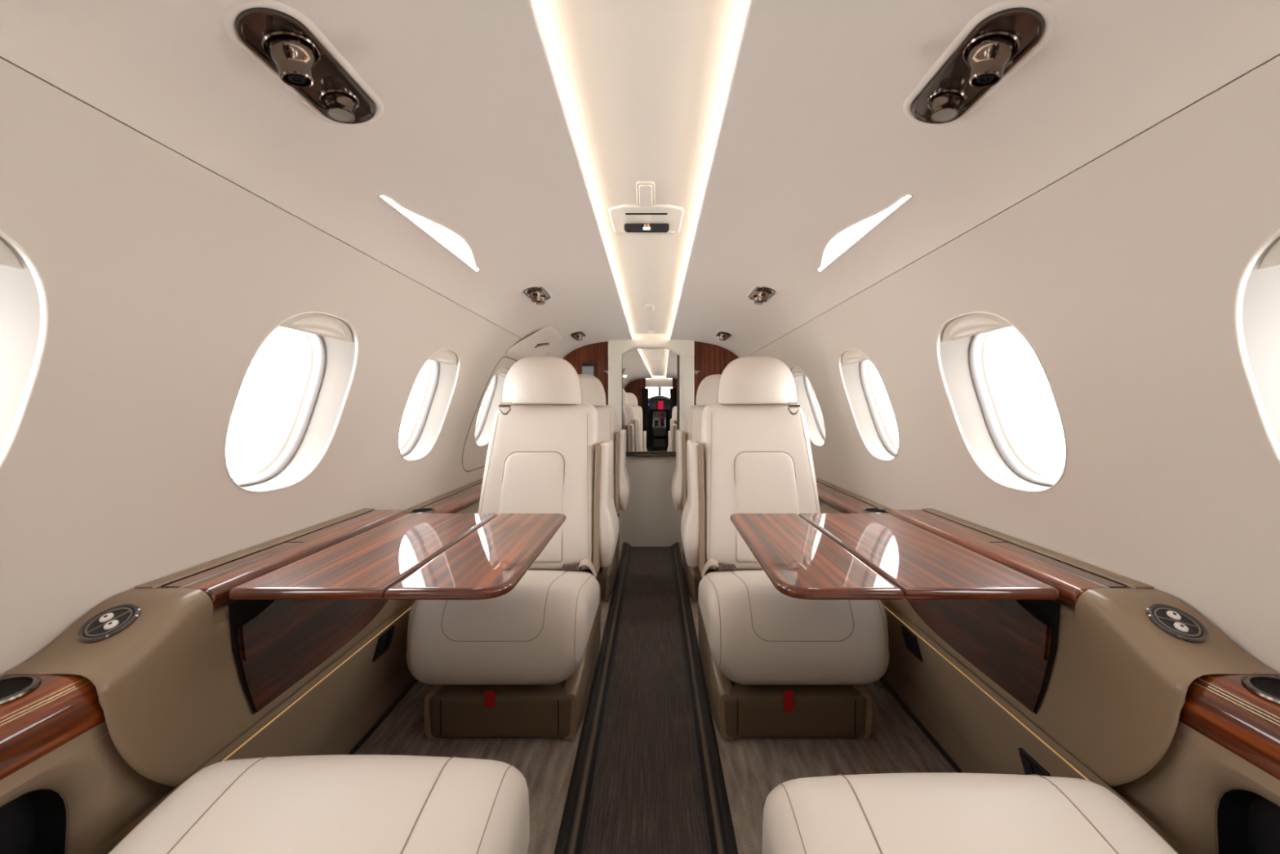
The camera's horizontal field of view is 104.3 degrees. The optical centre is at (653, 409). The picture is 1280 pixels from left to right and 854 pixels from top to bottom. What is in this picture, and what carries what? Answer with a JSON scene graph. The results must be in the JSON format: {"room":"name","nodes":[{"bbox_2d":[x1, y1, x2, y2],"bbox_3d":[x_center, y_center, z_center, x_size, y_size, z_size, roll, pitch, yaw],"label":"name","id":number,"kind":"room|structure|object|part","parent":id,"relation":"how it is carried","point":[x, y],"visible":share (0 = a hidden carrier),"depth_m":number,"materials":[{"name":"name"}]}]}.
{"room":"aircraft cabin","nodes":[
{"label":"aircraft cabin","id":0,"kind":"room"},
{"bbox_2d":[0,56,555,741],"bbox_3d":[-0.687,0.294,0.385,0.209,1.232,5.570,0,0,0],"label":"wall","id":1,"kind":"structure","parent":0,"point":[164,276],"depth_m":0.71,"materials":[{"name":"beige plastic"}]},
{"bbox_2d":[0,229,48,468],"bbox_3d":[-0.763,-0.015,0.429,0.204,0.363,0.312,0,0,0],"label":"window","id":2,"kind":"structure","parent":1,"relation":"in","point":[24,303],"depth_m":0.57,"materials":[{"name":"white plastic"}]},
{"bbox_2d":[0,240,22,269],"bbox_3d":[-0.686,-0.174,0.429,0.035,0.041,0.247,0,0,0],"label":"shade","id":3,"kind":"object","parent":2,"relation":"attached to","point":[11,252],"depth_m":0.53,"materials":[{"name":"beige plastic"}]},
{"bbox_2d":[92,600,417,853],"bbox_3d":[-0.700,0.688,0.385,0.098,0.345,5.570,0,0,0],"label":"lower wall panel","id":4,"kind":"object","parent":1,"relation":"attached to","point":[340,713],"depth_m":1.09,"materials":[{"name":"brown leather"}]},
{"bbox_2d":[223,311,358,492],"bbox_3d":[-0.763,-0.015,1.026,0.204,0.363,0.312,0,0,0],"label":"window","id":5,"kind":"structure","parent":1,"relation":"in","point":[332,341],"depth_m":1.15,"materials":[{"name":"white plastic"}]},
{"bbox_3d":[-0.805,-0.015,1.026,0.120,0.328,0.265,0,0,0],"label":"frame","id":6,"kind":"part","parent":5,"relation":"part of","materials":[{"name":"grey"}]},
{"bbox_2d":[279,313,352,342],"bbox_3d":[-0.686,-0.174,1.026,0.035,0.041,0.247,0,0,0],"label":"shade","id":7,"kind":"object","parent":5,"relation":"attached to","point":[326,325],"depth_m":1.02,"materials":[{"name":"beige plastic"}]},
{"bbox_2d":[372,625,395,662],"bbox_3d":[-0.670,0.580,1.235,0.025,0.061,0.066,0,0,0],"label":"power outlet","id":8,"kind":"object","parent":1,"relation":"attached to","point":[384,642],"visible":1,"depth_m":1.22,"materials":[{"name":"black plastic"}]},
{"bbox_2d":[397,348,460,461],"bbox_3d":[-0.763,-0.015,1.628,0.204,0.363,0.312,0,0,0],"label":"window","id":9,"kind":"structure","parent":1,"relation":"in","point":[444,364],"depth_m":1.75,"materials":[{"name":"white plastic"}]},
{"bbox_3d":[-0.805,-0.015,1.628,0.120,0.328,0.265,0,0,0],"label":"frame","id":10,"kind":"part","parent":9,"relation":"part of","materials":[{"name":"grey"}]},
{"bbox_2d":[428,350,457,365],"bbox_3d":[-0.686,-0.174,1.628,0.035,0.041,0.247,0,0,0],"label":"shade","id":11,"kind":"object","parent":9,"relation":"attached to","point":[449,357],"depth_m":1.62,"materials":[{"name":"beige plastic"}]},
{"bbox_2d":[474,366,510,446],"bbox_3d":[-0.763,-0.015,2.265,0.204,0.363,0.312,0,0,0],"label":"window","id":12,"kind":"structure","parent":1,"relation":"in","point":[492,399],"depth_m":2.39,"materials":[{"name":"white plastic"}]},
{"bbox_3d":[-0.805,-0.015,2.265,0.120,0.328,0.265,0,0,0],"label":"frame","id":13,"kind":"part","parent":12,"relation":"part of","materials":[{"name":"grey"}]},
{"bbox_2d":[495,367,509,376],"bbox_3d":[-0.686,-0.174,2.265,0.035,0.041,0.247,0,0,0],"label":"shade","id":14,"kind":"object","parent":12,"relation":"attached to","point":[502,371],"depth_m":2.24,"materials":[{"name":"beige plastic"}]},
{"bbox_2d":[462,326,562,471],"bbox_3d":[-0.633,-0.061,2.372,0.320,0.656,0.668,0,0,0],"label":"hatch","id":15,"kind":"object","parent":1,"relation":"attached to","point":[548,337],"visible":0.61,"depth_m":2.36,"materials":[{"name":"beige plastic"}]},
{"bbox_2d":[0,0,631,358],"bbox_3d":[-0.361,-0.382,0.385,0.458,0.134,5.570,0,0,0],"label":"ceiling","id":16,"kind":"structure","parent":0,"point":[472,135],"depth_m":0.69,"materials":[{"name":"white plastic"}]},
{"bbox_2d":[222,0,383,125],"bbox_3d":[-0.412,-0.396,0.605,0.089,0.049,0.220,0,0,0],"label":"vent panel","id":17,"kind":"object","parent":16,"relation":"attached to","point":[278,37],"visible":1,"depth_m":0.56,"materials":[{"name":"brown"}]},
{"bbox_2d":[322,91,355,123],"bbox_3d":[-0.413,-0.397,0.654,0.038,0.029,0.037,0,0,0],"label":"reading lamp","id":18,"kind":"object","parent":17,"relation":"attached to","point":[337,106],"depth_m":0.65,"materials":[{"name":"grey metal"}]},
{"bbox_2d":[377,193,479,271],"bbox_3d":[-0.467,-0.390,1.125,0.048,0.023,0.482,0,0,0],"label":"recessed light","id":19,"kind":"object","parent":16,"relation":"in","point":[451,239],"visible":1,"depth_m":1.10,"materials":[{"name":"white plastic"}]},
{"bbox_2d":[520,284,553,304],"bbox_3d":[-0.412,-0.396,1.760,0.089,0.049,0.220,0,0,0],"label":"vent panel","id":20,"kind":"object","parent":16,"relation":"attached to","point":[538,294],"visible":1,"depth_m":1.71,"materials":[{"name":"brown"}]},
{"bbox_3d":[-0.412,-0.407,1.760,0.067,0.023,0.197,0,0,0],"label":"plate","id":21,"kind":"part","parent":20,"relation":"part of","materials":[{"name":"brown metal"}]},
{"bbox_2d":[536,296,545,304],"bbox_3d":[-0.413,-0.397,1.809,0.038,0.029,0.037,0,0,0],"label":"reading lamp","id":22,"kind":"object","parent":20,"relation":"attached to","point":[543,298],"depth_m":1.80,"materials":[{"name":"grey"}]},
{"bbox_2d":[568,330,587,341],"bbox_3d":[-0.412,-0.396,2.720,0.089,0.049,0.220,0,0,0],"label":"vent panel","id":23,"kind":"object","parent":16,"relation":"attached to","point":[578,335],"visible":1,"depth_m":2.67,"materials":[{"name":"brown"}]},
{"bbox_3d":[-0.412,-0.407,2.720,0.067,0.023,0.197,0,0,0],"label":"plate","id":24,"kind":"part","parent":23,"relation":"part of","materials":[{"name":"brown metal"}]},
{"bbox_2d":[354,542,623,853],"bbox_3d":[-0.498,0.875,0.360,0.632,0.050,5.720,0,0,0],"label":"floor","id":25,"kind":"structure","parent":0,"point":[546,765],"depth_m":1.24,"materials":[{"name":"brown wood"}]},
{"bbox_2d":[0,500,479,853],"bbox_3d":[-0.720,0.560,1.117,0.132,0.578,4.035,0,0,0],"label":"console","id":26,"kind":"object","parent":25,"relation":"on","point":[171,695],"visible":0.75,"depth_m":0.65,"materials":[{"name":"brown leather"}]},
{"bbox_2d":[0,673,105,780],"bbox_3d":[-0.731,0.353,-0.128,0.111,0.066,1.545,0,0,0],"label":"wood ledge","id":27,"kind":"object","parent":26,"relation":"on","point":[33,724],"visible":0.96,"depth_m":0.56,"materials":[{"name":"brown wood"}]},
{"bbox_2d":[0,674,41,703],"bbox_3d":[-0.747,0.318,0.555,0.082,0.004,0.082,0,0,0],"label":"cup holder","id":28,"kind":"object","parent":27,"relation":"on","point":[11,687],"visible":1,"depth_m":0.57,"materials":[{"name":"grey metal"}]},
{"bbox_3d":[-0.693,0.618,-0.090,0.025,0.462,1.620,0,0,0],"label":"panel","id":29,"kind":"part","parent":26,"relation":"part of","materials":[{"name":"brown"}]},
{"bbox_2d":[76,604,141,642],"bbox_3d":[-0.738,0.289,0.675,0.062,0.031,0.056,0,0,0],"label":"control panel","id":30,"kind":"object","parent":26,"relation":"on","point":[109,622],"visible":1,"depth_m":0.67,"materials":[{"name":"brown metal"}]},
{"bbox_2d":[134,508,407,608],"bbox_3d":[-0.727,0.287,1.055,0.120,0.037,0.600,0,0,0],"label":"wood ledge","id":31,"kind":"object","parent":26,"relation":"on","point":[217,577],"visible":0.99,"depth_m":0.92,"materials":[{"name":"brown wood"}]},
{"bbox_2d":[228,597,387,714],"bbox_3d":[-0.659,0.402,1.061,0.014,0.196,0.568,0,0,0],"label":"panel","id":32,"kind":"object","parent":26,"relation":"attached to","point":[276,643],"depth_m":0.89,"materials":[{"name":"brown wood"}]},
{"bbox_3d":[-0.658,0.360,0.851,0.008,0.086,0.113,0,0,0],"label":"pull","id":33,"kind":"part","parent":32,"relation":"part of","materials":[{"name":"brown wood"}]},
{"bbox_2d":[229,513,566,599],"bbox_3d":[-0.435,0.290,1.032,0.426,0.036,0.560,0,0,0],"label":"folding table","id":34,"kind":"object","parent":26,"relation":"attached to","point":[409,556],"visible":1,"depth_m":0.88,"materials":[{"name":"brown wood"}]},
{"bbox_2d":[404,478,483,513],"bbox_3d":[-0.726,0.336,2.249,0.124,0.037,1.774,0,0,0],"label":"wood ledge","id":35,"kind":"object","parent":26,"relation":"on","point":[455,500],"visible":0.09,"depth_m":1.77,"materials":[{"name":"brown wood"}]},
{"bbox_2d":[406,507,435,513],"bbox_3d":[-0.729,0.318,1.560,0.082,0.004,0.082,0,0,0],"label":"cup holder","id":36,"kind":"object","parent":35,"relation":"on","point":[421,510],"visible":0.96,"depth_m":1.57,"materials":[{"name":"grey metal"}]},
{"bbox_3d":[-0.717,0.444,2.250,0.125,0.176,1.770,0,0,0],"label":"panel","id":37,"kind":"part","parent":26,"relation":"part of","materials":[{"name":"brown leather"}]},
{"bbox_2d":[107,754,529,853],"bbox_3d":[-0.373,0.349,0.331,0.492,1.001,0.785,0,0,0],"label":"passenger seat","id":38,"kind":"object","parent":25,"relation":"on","point":[343,803],"visible":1,"depth_m":0.58,"materials":[{"name":"beige leather"}]},
{"bbox_2d":[406,355,618,739],"bbox_3d":[-0.373,0.327,1.552,0.492,1.044,0.701,0,0,0],"label":"passenger seat","id":39,"kind":"object","parent":25,"relation":"on","point":[521,662],"visible":0.88,"depth_m":1.30,"materials":[{"name":"beige leather"}]},
{"bbox_3d":[-0.392,0.788,1.513,0.378,0.122,0.492,0,0,0],"label":"seat","id":40,"kind":"part","parent":39,"relation":"part of","materials":[{"name":"brown leather"}]},
{"bbox_2d":[406,569,599,684],"bbox_3d":[-0.393,0.583,1.401,0.451,0.260,0.398,0,0,0],"label":"seat cushion","id":41,"kind":"object","parent":39,"relation":"on","point":[543,631],"depth_m":1.22,"materials":[{"name":"beige leather"}]},
{"bbox_3d":[-0.392,0.250,1.745,0.410,0.550,0.311,0,0,0],"label":"backrest","id":42,"kind":"part","parent":39,"relation":"part of","materials":[{"name":"beige leather"}]},
{"bbox_3d":[-0.157,0.318,1.757,0.060,0.410,0.291,0,0,0],"label":"armrest","id":43,"kind":"part","parent":39,"relation":"part of","materials":[{"name":"beige leather"}]},
{"bbox_2d":[535,373,630,601],"bbox_3d":[-0.373,0.327,2.472,0.492,1.044,0.701,0,0,0],"label":"passenger seat","id":44,"kind":"object","parent":25,"relation":"on","point":[593,393],"visible":0.28,"depth_m":2.60,"materials":[{"name":"beige leather"}]},
{"bbox_3d":[-0.392,0.788,2.433,0.378,0.122,0.492,0,0,0],"label":"seat","id":45,"kind":"part","parent":44,"relation":"part of","materials":[{"name":"beige leather"}]},
{"bbox_2d":[586,515,619,569],"bbox_3d":[-0.393,0.583,2.321,0.451,0.260,0.398,0,0,0],"label":"seat cushion","id":46,"kind":"object","parent":44,"relation":"on","point":[611,567],"depth_m":2.31,"materials":[{"name":"beige leather"}]},
{"bbox_3d":[-0.392,0.250,2.665,0.410,0.550,0.311,0,0,0],"label":"backrest","id":47,"kind":"part","parent":44,"relation":"part of","materials":[{"name":"beige leather"}]},
{"bbox_3d":[-0.157,0.318,2.677,0.060,0.410,0.291,0,0,0],"label":"armrest","id":48,"kind":"part","parent":44,"relation":"part of","materials":[{"name":"beige leather"}]},
{"bbox_2d":[554,542,632,853],"bbox_3d":[-0.161,0.873,0.385,0.058,0.054,5.570,0,0,0],"label":"track","id":49,"kind":"object","parent":25,"relation":"on","point":[573,833],"visible":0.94,"depth_m":1.30,"materials":[{"name":"black metal"}]},
{"bbox_2d":[531,0,749,334],"bbox_3d":[-0.014,-0.463,0.385,0.380,0.025,5.570,0,0,0],"label":"ceiling","id":50,"kind":"structure","parent":0,"point":[643,86],"depth_m":0.78,"materials":[{"name":"white plastic"}]},
{"bbox_2d":[635,181,655,205],"bbox_3d":[-0.017,-0.472,1.091,0.042,0.008,0.114,0,0,0],"label":"cover","id":51,"kind":"object","parent":50,"relation":"attached to","point":[645,189],"visible":1,"depth_m":1.08,"materials":[{"name":"white plastic"}]},
{"bbox_2d":[608,204,684,235],"bbox_3d":[-0.017,-0.461,1.234,0.178,0.031,0.168,0,0,0],"label":"speaker panel","id":52,"kind":"object","parent":50,"relation":"attached to","point":[626,219],"visible":1,"depth_m":1.22,"materials":[{"name":"white plastic"}]},
{"bbox_2d":[643,226,650,230],"bbox_3d":[-0.017,-0.456,1.252,0.018,0.007,0.002,0,0,0],"label":"lamp","id":53,"kind":"object","parent":52,"relation":"on","point":[644,228],"depth_m":1.25,"materials":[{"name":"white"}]},
{"bbox_2d":[644,304,654,310],"bbox_3d":[-0.017,-0.471,2.300,0.046,0.010,0.110,0,0,0],"label":"ceiling sensor","id":54,"kind":"object","parent":50,"relation":"attached to","point":[647,307],"visible":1,"depth_m":2.27,"materials":[{"name":"white plastic"}]},
{"bbox_2d":[585,546,706,853],"bbox_3d":[-0.014,0.892,-0.390,0.246,0.036,7.220,0,0,0],"label":"floor","id":55,"kind":"structure","parent":0,"point":[646,800],"depth_m":1.33,"materials":[{"name":"carpet"}]},
{"bbox_2d":[562,341,738,404],"bbox_3d":[-0.014,0.204,3.170,1.600,1.291,0.060,0,0,0],"label":"wall","id":56,"kind":"structure","parent":0,"point":[709,359],"depth_m":3.14,"materials":[{"name":"brown wood"}]},
{"bbox_2d":[581,362,594,376],"bbox_3d":[-0.412,-0.235,3.133,0.080,0.124,0.018,0,0,0],"label":"wall display","id":57,"kind":"object","parent":56,"relation":"attached to","point":[588,368],"visible":0.67,"depth_m":3.12,"materials":[{"name":"grey plastic"}]},
{"bbox_2d":[608,333,694,545],"bbox_3d":[-0.014,0.202,3.153,0.540,1.416,0.074,0,0,0],"label":"door frame","id":58,"kind":"structure","parent":56,"relation":"in","point":[684,348],"depth_m":3.12,"materials":[{"name":"white plastic"}]},
{"bbox_2d":[622,348,679,453],"bbox_3d":[-0.023,-0.063,3.152,0.369,0.681,0.014,0,1,1],"label":"mirror","id":59,"kind":"object","parent":58,"relation":"attached to","point":[650,376],"visible":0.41,"depth_m":3.15,"materials":[{"name":"multicoloured mirror"}]},
{"bbox_2d":[622,405,679,546],"bbox_3d":[-0.019,0.280,3.171,0.390,1.260,0.058,0,0,0],"label":"door","id":60,"kind":"structure","parent":58,"relation":"attached to","point":[650,518],"depth_m":3.17,"materials":[{"name":"beige"}]},
{"bbox_3d":[-0.022,0.290,3.156,0.372,0.012,0.028,0,0,0],"label":"door rail","id":61,"kind":"part","parent":60,"relation":"part of","materials":[{"name":"metal"}]},
{"bbox_3d":[-0.014,-0.391,3.149,0.540,0.106,0.062,0,0,0],"label":"head panel","id":62,"kind":"part","parent":58,"relation":"part of","materials":[{"name":"white plastic"}]},
{"bbox_2d":[679,544,956,853],"bbox_3d":[0.470,0.875,0.360,0.632,0.050,5.720,0,0,0],"label":"floor","id":63,"kind":"structure","parent":0,"point":[752,767],"depth_m":1.21,"materials":[{"name":"brown wood"}]},
{"bbox_2d":[670,542,737,853],"bbox_3d":[0.133,0.873,0.385,0.058,0.054,5.570,0,0,0],"label":"track","id":64,"kind":"object","parent":63,"relation":"on","point":[720,838],"visible":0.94,"depth_m":1.30,"materials":[{"name":"black metal"}]},
{"bbox_2d":[671,373,762,601],"bbox_3d":[0.345,0.327,2.472,0.492,1.044,0.701,0,0,0],"label":"passenger seat","id":65,"kind":"object","parent":63,"relation":"on","point":[707,391],"visible":0.21,"depth_m":2.62,"materials":[{"name":"beige leather"}]},
{"bbox_3d":[0.129,0.318,2.677,0.060,0.410,0.291,0,0,0],"label":"armrest","id":66,"kind":"part","parent":65,"relation":"part of","materials":[{"name":"beige leather"}]},
{"bbox_3d":[0.364,0.250,2.665,0.410,0.550,0.311,0,0,0],"label":"backrest","id":67,"kind":"part","parent":65,"relation":"part of","materials":[{"name":"beige leather"}]},
{"bbox_3d":[0.364,0.788,2.433,0.378,0.122,0.492,0,0,0],"label":"seat","id":68,"kind":"part","parent":65,"relation":"part of","materials":[{"name":"beige leather"}]},
{"bbox_2d":[680,355,889,739],"bbox_3d":[0.345,0.327,1.552,0.492,1.044,0.701,0,0,0],"label":"passenger seat","id":69,"kind":"object","parent":63,"relation":"on","point":[776,664],"visible":0.87,"depth_m":1.29,"materials":[{"name":"beige leather"}]},
{"bbox_3d":[0.129,0.318,1.757,0.060,0.410,0.291,0,0,0],"label":"armrest","id":70,"kind":"part","parent":69,"relation":"part of","materials":[{"name":"beige leather"}]},
{"bbox_3d":[0.364,0.250,1.745,0.410,0.550,0.311,0,0,0],"label":"backrest","id":71,"kind":"part","parent":69,"relation":"part of","materials":[{"name":"beige leather"}]},
{"bbox_2d":[698,569,889,684],"bbox_3d":[0.365,0.583,1.401,0.451,0.260,0.398,0,0,0],"label":"seat cushion","id":72,"kind":"object","parent":69,"relation":"on","point":[753,633],"depth_m":1.22,"materials":[{"name":"beige leather"}]},
{"bbox_3d":[0.364,0.788,1.513,0.378,0.122,0.492,0,0,0],"label":"seat","id":73,"kind":"part","parent":69,"relation":"part of","materials":[{"name":"brown leather"}]},
{"bbox_2d":[762,772,1178,853],"bbox_3d":[0.345,0.349,0.297,0.492,1.001,0.785,0,0,0],"label":"passenger seat","id":74,"kind":"object","parent":63,"relation":"on","point":[920,812],"visible":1,"depth_m":0.57,"materials":[{"name":"beige leather"}]},
{"bbox_2d":[818,500,1279,853],"bbox_3d":[0.692,0.560,1.117,0.132,0.578,4.035,0,0,0],"label":"console","id":75,"kind":"object","parent":63,"relation":"on","point":[1113,699],"visible":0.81,"depth_m":0.65,"materials":[{"name":"brown leather"}]},
{"bbox_3d":[0.689,0.444,2.250,0.125,0.176,1.770,0,0,0],"label":"panel","id":76,"kind":"part","parent":75,"relation":"part of","materials":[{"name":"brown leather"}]},
{"bbox_2d":[815,477,893,513],"bbox_3d":[0.698,0.336,2.249,0.124,0.037,1.774,0,0,0],"label":"wood ledge","id":77,"kind":"object","parent":75,"relation":"on","point":[845,501],"visible":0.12,"depth_m":1.78,"materials":[{"name":"brown wood"}]},
{"bbox_2d":[862,507,890,513],"bbox_3d":[0.701,0.318,1.560,0.082,0.004,0.082,0,0,0],"label":"cup holder","id":78,"kind":"object","parent":77,"relation":"on","point":[872,510],"visible":0.96,"depth_m":1.57,"materials":[{"name":"grey metal"}]},
{"bbox_2d":[729,513,1059,599],"bbox_3d":[0.407,0.290,1.032,0.426,0.036,0.560,0,0,0],"label":"folding table","id":79,"kind":"object","parent":75,"relation":"attached to","point":[804,556],"visible":1,"depth_m":0.88,"materials":[{"name":"brown wood"}]},
{"bbox_2d":[907,600,1060,714],"bbox_3d":[0.631,0.402,1.061,0.014,0.196,0.568,0,0,0],"label":"panel","id":80,"kind":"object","parent":75,"relation":"attached to","point":[1013,642],"depth_m":0.89,"materials":[{"name":"brown wood"}]},
{"bbox_3d":[0.630,0.360,0.851,0.008,0.086,0.113,0,0,0],"label":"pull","id":81,"kind":"part","parent":80,"relation":"part of","materials":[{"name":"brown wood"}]},
{"bbox_2d":[888,508,1153,607],"bbox_3d":[0.699,0.287,1.055,0.120,0.037,0.600,0,0,0],"label":"wood ledge","id":82,"kind":"object","parent":75,"relation":"on","point":[1070,576],"visible":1,"depth_m":0.92,"materials":[{"name":"brown wood"}]},
{"bbox_2d":[1146,604,1208,642],"bbox_3d":[0.710,0.289,0.675,0.062,0.031,0.056,0,0,0],"label":"control panel","id":83,"kind":"object","parent":75,"relation":"on","point":[1174,621],"visible":1,"depth_m":0.67,"materials":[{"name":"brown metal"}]},
{"bbox_3d":[0.664,0.618,-0.090,0.025,0.462,1.620,0,0,0],"label":"panel","id":84,"kind":"part","parent":75,"relation":"part of","materials":[{"name":"brown leather"}]},
{"bbox_2d":[1178,673,1279,780],"bbox_3d":[0.703,0.353,-0.128,0.111,0.066,1.545,0,0,0],"label":"wood ledge","id":85,"kind":"object","parent":75,"relation":"on","point":[1220,708],"visible":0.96,"depth_m":0.56,"materials":[{"name":"brown wood"}]},
{"bbox_2d":[1240,674,1279,703],"bbox_3d":[0.719,0.318,0.555,0.082,0.004,0.082,0,0,0],"label":"cup holder","id":86,"kind":"object","parent":85,"relation":"on","point":[1268,686],"visible":1,"depth_m":0.57,"materials":[{"name":"grey metal"}]},
{"bbox_2d":[670,0,1279,357],"bbox_3d":[0.333,-0.382,0.385,0.458,0.134,5.570,0,0,0],"label":"ceiling","id":87,"kind":"structure","parent":0,"point":[815,139],"depth_m":0.70,"materials":[{"name":"white plastic"}]},
{"bbox_2d":[714,330,733,341],"bbox_3d":[0.384,-0.396,2.720,0.089,0.049,0.220,0,0,0],"label":"vent panel","id":88,"kind":"object","parent":87,"relation":"attached to","point":[723,335],"visible":1,"depth_m":2.66,"materials":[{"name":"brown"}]},
{"bbox_3d":[0.384,-0.407,2.720,0.067,0.023,0.197,0,0,0],"label":"plate","id":89,"kind":"part","parent":88,"relation":"part of","materials":[{"name":"brown metal"}]},
{"bbox_2d":[746,284,778,304],"bbox_3d":[0.384,-0.396,1.760,0.089,0.049,0.220,0,0,0],"label":"vent panel","id":90,"kind":"object","parent":87,"relation":"attached to","point":[760,294],"visible":1,"depth_m":1.71,"materials":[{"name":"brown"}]},
{"bbox_2d":[754,296,763,304],"bbox_3d":[0.385,-0.397,1.809,0.038,0.029,0.038,0,0,0],"label":"reading lamp","id":91,"kind":"object","parent":90,"relation":"attached to","point":[756,298],"depth_m":1.80,"materials":[{"name":"grey"}]},
{"bbox_3d":[0.384,-0.407,1.760,0.067,0.023,0.197,0,0,0],"label":"plate","id":92,"kind":"part","parent":90,"relation":"part of","materials":[{"name":"brown metal"}]},
{"bbox_2d":[817,193,913,271],"bbox_3d":[0.439,-0.390,1.125,0.048,0.023,0.482,0,0,0],"label":"recessed light","id":93,"kind":"object","parent":87,"relation":"in","point":[842,239],"visible":1,"depth_m":1.10,"materials":[{"name":"white plastic"}]},
{"bbox_2d":[902,0,1057,125],"bbox_3d":[0.384,-0.396,0.605,0.089,0.049,0.220,0,0,0],"label":"vent panel","id":94,"kind":"object","parent":87,"relation":"attached to","point":[1002,37],"visible":1,"depth_m":0.56,"materials":[{"name":"brown"}]},
{"bbox_2d":[929,91,963,123],"bbox_3d":[0.385,-0.397,0.654,0.038,0.029,0.038,0,0,0],"label":"reading lamp","id":95,"kind":"object","parent":94,"relation":"attached to","point":[944,106],"depth_m":0.65,"materials":[{"name":"grey metal"}]},
{"bbox_2d":[746,53,1279,741],"bbox_3d":[0.659,0.294,0.385,0.209,1.232,5.570,0,0,0],"label":"wall","id":96,"kind":"structure","parent":0,"point":[1122,273],"depth_m":0.72,"materials":[{"name":"beige plastic"}]},
{"bbox_2d":[790,366,826,446],"bbox_3d":[0.735,-0.015,2.265,0.204,0.363,0.312,0,0,0],"label":"window","id":97,"kind":"structure","parent":96,"relation":"in","point":[807,400],"depth_m":2.39,"materials":[{"name":"white plastic"}]},
{"bbox_2d":[791,367,804,377],"bbox_3d":[0.658,-0.174,2.265,0.035,0.041,0.247,0,0,0],"label":"shade","id":98,"kind":"object","parent":97,"relation":"attached to","point":[797,371],"depth_m":2.25,"materials":[{"name":"beige plastic"}]},
{"bbox_3d":[0.777,-0.015,2.265,0.120,0.328,0.265,0,0,0],"label":"frame","id":99,"kind":"part","parent":97,"relation":"part of","materials":[{"name":"grey plastic"}]},
{"bbox_2d":[838,348,899,461],"bbox_3d":[0.735,-0.015,1.628,0.204,0.363,0.312,0,0,0],"label":"window","id":100,"kind":"structure","parent":96,"relation":"in","point":[854,364],"depth_m":1.75,"materials":[{"name":"white plastic"}]},
{"bbox_2d":[842,350,868,365],"bbox_3d":[0.658,-0.174,1.628,0.035,0.041,0.247,0,0,0],"label":"shade","id":101,"kind":"object","parent":100,"relation":"attached to","point":[849,357],"depth_m":1.62,"materials":[{"name":"beige plastic"}]},
{"bbox_3d":[0.777,-0.015,1.628,0.120,0.328,0.265,0,0,0],"label":"frame","id":102,"kind":"part","parent":100,"relation":"part of","materials":[{"name":"grey"}]},
{"bbox_2d":[901,625,923,662],"bbox_3d":[0.642,0.580,1.235,0.025,0.061,0.066,0,0,0],"label":"power outlet","id":103,"kind":"object","parent":96,"relation":"attached to","point":[911,642],"visible":1,"depth_m":1.22,"materials":[{"name":"black plastic"}]},
{"bbox_2d":[936,311,1067,492],"bbox_3d":[0.735,-0.015,1.026,0.204,0.363,0.312,0,0,0],"label":"window","id":104,"kind":"structure","parent":96,"relation":"in","point":[962,340],"depth_m":1.15,"materials":[{"name":"white plastic"}]},
{"bbox_2d":[942,313,1012,342],"bbox_3d":[0.658,-0.174,1.026,0.035,0.041,0.247,0,0,0],"label":"shade","id":105,"kind":"object","parent":104,"relation":"attached to","point":[966,325],"depth_m":1.01,"materials":[{"name":"beige plastic"}]},
{"bbox_3d":[0.777,-0.015,1.026,0.120,0.328,0.265,0,0,0],"label":"frame","id":106,"kind":"part","parent":104,"relation":"part of","materials":[{"name":"grey"}]},
{"bbox_2d":[879,600,1190,853],"bbox_3d":[0.672,0.688,0.385,0.098,0.345,5.570,0,0,0],"label":"panel","id":107,"kind":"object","parent":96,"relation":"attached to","point":[971,729],"depth_m":1.07,"materials":[{"name":"brown"}]},
{"bbox_2d":[1018,747,1051,776],"bbox_3d":[0.655,0.626,0.845,0.025,0.061,0.066,0,0,0],"label":"power outlet","id":108,"kind":"object","parent":96,"relation":"attached to","point":[1030,766],"visible":0.46,"depth_m":0.85,"materials":[{"name":"black plastic"}]},
{"bbox_2d":[1234,229,1279,463],"bbox_3d":[0.735,-0.015,0.429,0.204,0.363,0.312,0,0,0],"label":"window","id":109,"kind":"structure","parent":96,"relation":"in","point":[1257,296],"depth_m":0.57,"materials":[{"name":"white plastic"}]},
{"bbox_2d":[1258,240,1279,269],"bbox_3d":[0.658,-0.174,0.429,0.035,0.041,0.247,0,0,0],"label":"shade","id":110,"kind":"object","parent":109,"relation":"attached to","point":[1269,251],"depth_m":0.53,"materials":[{"name":"beige plastic"}]}
]}

